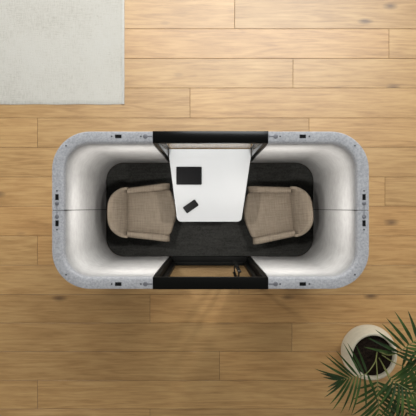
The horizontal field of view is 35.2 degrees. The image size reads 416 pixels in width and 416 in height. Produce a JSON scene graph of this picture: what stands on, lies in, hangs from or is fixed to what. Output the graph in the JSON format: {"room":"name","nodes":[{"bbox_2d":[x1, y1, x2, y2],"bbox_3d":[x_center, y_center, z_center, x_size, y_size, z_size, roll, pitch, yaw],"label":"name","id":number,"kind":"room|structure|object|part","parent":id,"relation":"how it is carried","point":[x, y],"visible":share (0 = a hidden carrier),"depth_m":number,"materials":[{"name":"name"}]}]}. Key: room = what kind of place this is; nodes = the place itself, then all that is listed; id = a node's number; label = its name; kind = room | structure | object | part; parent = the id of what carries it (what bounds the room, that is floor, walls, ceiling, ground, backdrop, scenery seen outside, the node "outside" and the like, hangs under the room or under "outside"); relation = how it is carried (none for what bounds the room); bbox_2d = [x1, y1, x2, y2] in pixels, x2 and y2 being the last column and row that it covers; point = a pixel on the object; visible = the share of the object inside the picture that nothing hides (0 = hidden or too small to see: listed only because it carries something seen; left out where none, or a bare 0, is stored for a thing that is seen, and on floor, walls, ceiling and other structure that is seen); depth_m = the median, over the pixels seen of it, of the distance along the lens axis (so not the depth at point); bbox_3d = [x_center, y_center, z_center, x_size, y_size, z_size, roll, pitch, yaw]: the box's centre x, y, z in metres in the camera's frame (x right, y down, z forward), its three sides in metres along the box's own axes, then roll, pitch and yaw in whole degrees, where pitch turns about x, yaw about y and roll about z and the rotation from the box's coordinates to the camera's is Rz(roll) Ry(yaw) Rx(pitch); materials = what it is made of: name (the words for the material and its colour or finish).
{"room":"office","nodes":[
{"label":"office","id":0,"kind":"room"},
{"bbox_2d":[0,0,415,415],"bbox_3d":[0.020,-0.727,7.650,16.000,0.100,14.968,0,90,0],"label":"floor","id":1,"kind":"structure","parent":0,"point":[347,67],"depth_m":7.60,"materials":[{"name":"brown wood"}]},
{"bbox_2d":[0,0,124,104],"bbox_3d":[-2.122,-2.052,7.592,2.310,0.015,1.708,0,90,0],"label":"area rug","id":2,"kind":"object","parent":1,"relation":"on","point":[53,52],"visible":1,"depth_m":7.59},
{"bbox_2d":[52,131,368,288],"bbox_3d":[0.020,0.039,6.473,2.590,2.254,1.334,0,90,0],"label":"pod","id":3,"kind":"object","parent":1,"relation":"on","point":[336,180],"visible":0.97,"depth_m":6.11,"materials":[{"name":"white plastic"}]},
{"bbox_3d":[-0.957,0.465,6.475,1.043,2.250,0.446,37,90,0],"label":"corner panel","id":4,"kind":"part","parent":3,"relation":"part of","materials":[{"name":"white plastic"}]},
{"bbox_3d":[-0.957,-0.429,6.475,1.043,2.250,0.446,-37,90,0],"label":"corner panel","id":5,"kind":"part","parent":3,"relation":"part of","materials":[{"name":"white plastic"}]},
{"bbox_2d":[107,183,175,241],"bbox_3d":[-0.694,0.048,7.127,0.689,0.825,0.631,0,90,0],"label":"armchair","id":6,"kind":"object","parent":3,"relation":"on","point":[148,212],"visible":1,"depth_m":7.08,"materials":[{"name":"beige fabric"}]},
{"bbox_3d":[-0.945,0.048,6.978,0.187,0.527,0.536,0,90,0],"label":"backrest","id":7,"kind":"part","parent":6,"relation":"part of","materials":[{"name":"beige fabric"}]},
{"bbox_3d":[-0.641,0.307,7.127,0.447,0.310,0.073,6,90,0],"label":"armrest","id":8,"kind":"part","parent":6,"relation":"part of","materials":[{"name":"beige fabric"}]},
{"bbox_3d":[-0.641,-0.211,7.127,0.447,0.310,0.073,-6,90,0],"label":"armrest","id":9,"kind":"part","parent":6,"relation":"part of","materials":[{"name":"beige fabric"}]},
{"bbox_3d":[-0.613,0.048,7.160,0.528,0.162,0.507,0,90,0],"label":"seat","id":10,"kind":"part","parent":6,"relation":"part of","materials":[{"name":"beige fabric"}]},
{"bbox_2d":[169,149,250,221],"bbox_3d":[0.020,-0.235,7.183,0.848,0.715,0.754,0,90,0],"label":"table","id":11,"kind":"object","parent":3,"relation":"on","point":[220,197],"visible":0.95,"depth_m":6.83,"materials":[{"name":"white laminate"}]},
{"bbox_2d":[176,167,201,184],"bbox_3d":[-0.197,-0.336,6.820,0.264,0.010,0.187,0,90,0],"label":"tablet","id":12,"kind":"object","parent":11,"relation":"on","point":[184,175],"visible":1,"depth_m":6.82,"materials":[{"name":"black glass"}]},
{"bbox_2d":[183,200,197,212],"bbox_3d":[-0.179,-0.017,6.820,0.152,0.010,0.078,-35,90,0],"label":"smartphone","id":13,"kind":"object","parent":11,"relation":"on","point":[193,204],"visible":1,"depth_m":6.82,"materials":[{"name":"black plastic"}]},
{"bbox_3d":[0.020,-0.623,6.471,0.858,2.132,0.005,0,90,0],"label":"glass pane","id":14,"kind":"part","parent":3,"relation":"part of","materials":[{"name":"clear glass"}]},
{"bbox_3d":[0.020,0.637,6.472,0.854,2.124,0.042,0,90,0],"label":"door","id":15,"kind":"part","parent":3,"relation":"part of","materials":[{"name":"black"}]},
{"bbox_3d":[0.020,0.610,6.473,0.940,2.254,0.106,0,90,0],"label":"door frame","id":16,"kind":"part","parent":3,"relation":"part of","materials":[{"name":"black metal"}]},
{"bbox_3d":[0.282,0.635,6.500,0.034,1.240,0.141,0,90,0],"label":"pull handle","id":17,"kind":"part","parent":3,"relation":"part of","materials":[{"name":"black metal"}]},
{"bbox_2d":[244,186,313,244],"bbox_3d":[0.740,0.055,7.127,0.689,0.825,0.631,-6,90,0],"label":"armchair","id":18,"kind":"object","parent":3,"relation":"on","point":[270,213],"visible":1,"depth_m":7.08,"materials":[{"name":"beige fabric"}]},
{"bbox_3d":[0.659,0.063,7.160,0.528,0.162,0.507,-6,90,0],"label":"seat","id":19,"kind":"part","parent":18,"relation":"part of","materials":[{"name":"beige fabric"}]},
{"bbox_3d":[0.662,-0.198,7.127,0.447,0.310,0.073,0,90,0],"label":"armrest","id":20,"kind":"part","parent":18,"relation":"part of","materials":[{"name":"beige fabric"}]},
{"bbox_3d":[0.712,0.318,7.127,0.447,0.310,0.073,-12,90,0],"label":"armrest","id":21,"kind":"part","parent":18,"relation":"part of","materials":[{"name":"beige fabric"}]},
{"bbox_3d":[0.990,0.030,6.978,0.187,0.527,0.536,-6,90,0],"label":"backrest","id":22,"kind":"part","parent":18,"relation":"part of","materials":[{"name":"beige fabric"}]},
{"bbox_3d":[0.997,-0.429,6.475,1.043,2.250,0.446,37,90,0],"label":"corner panel","id":23,"kind":"part","parent":3,"relation":"part of","materials":[{"name":"white plastic"}]},
{"bbox_3d":[0.997,0.465,6.475,1.043,2.250,0.446,-37,90,0],"label":"corner panel","id":24,"kind":"part","parent":3,"relation":"part of","materials":[{"name":"white plastic"}]},
{"bbox_2d":[316,312,415,415],"bbox_3d":[1.799,1.730,6.988,1.396,1.223,1.571,0,90,0],"label":"potted palm","id":25,"kind":"object","parent":1,"relation":"on","point":[368,352],"visible":1,"depth_m":6.78,"materials":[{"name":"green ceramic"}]},
{"bbox_2d":[341,324,396,379],"bbox_3d":[1.800,1.615,7.362,0.606,0.477,0.606,0,90,0],"label":"pot","id":26,"kind":"object","parent":25,"relation":"attached to","point":[358,335],"depth_m":7.19,"materials":[{"name":"beige ceramic"}]}
]}

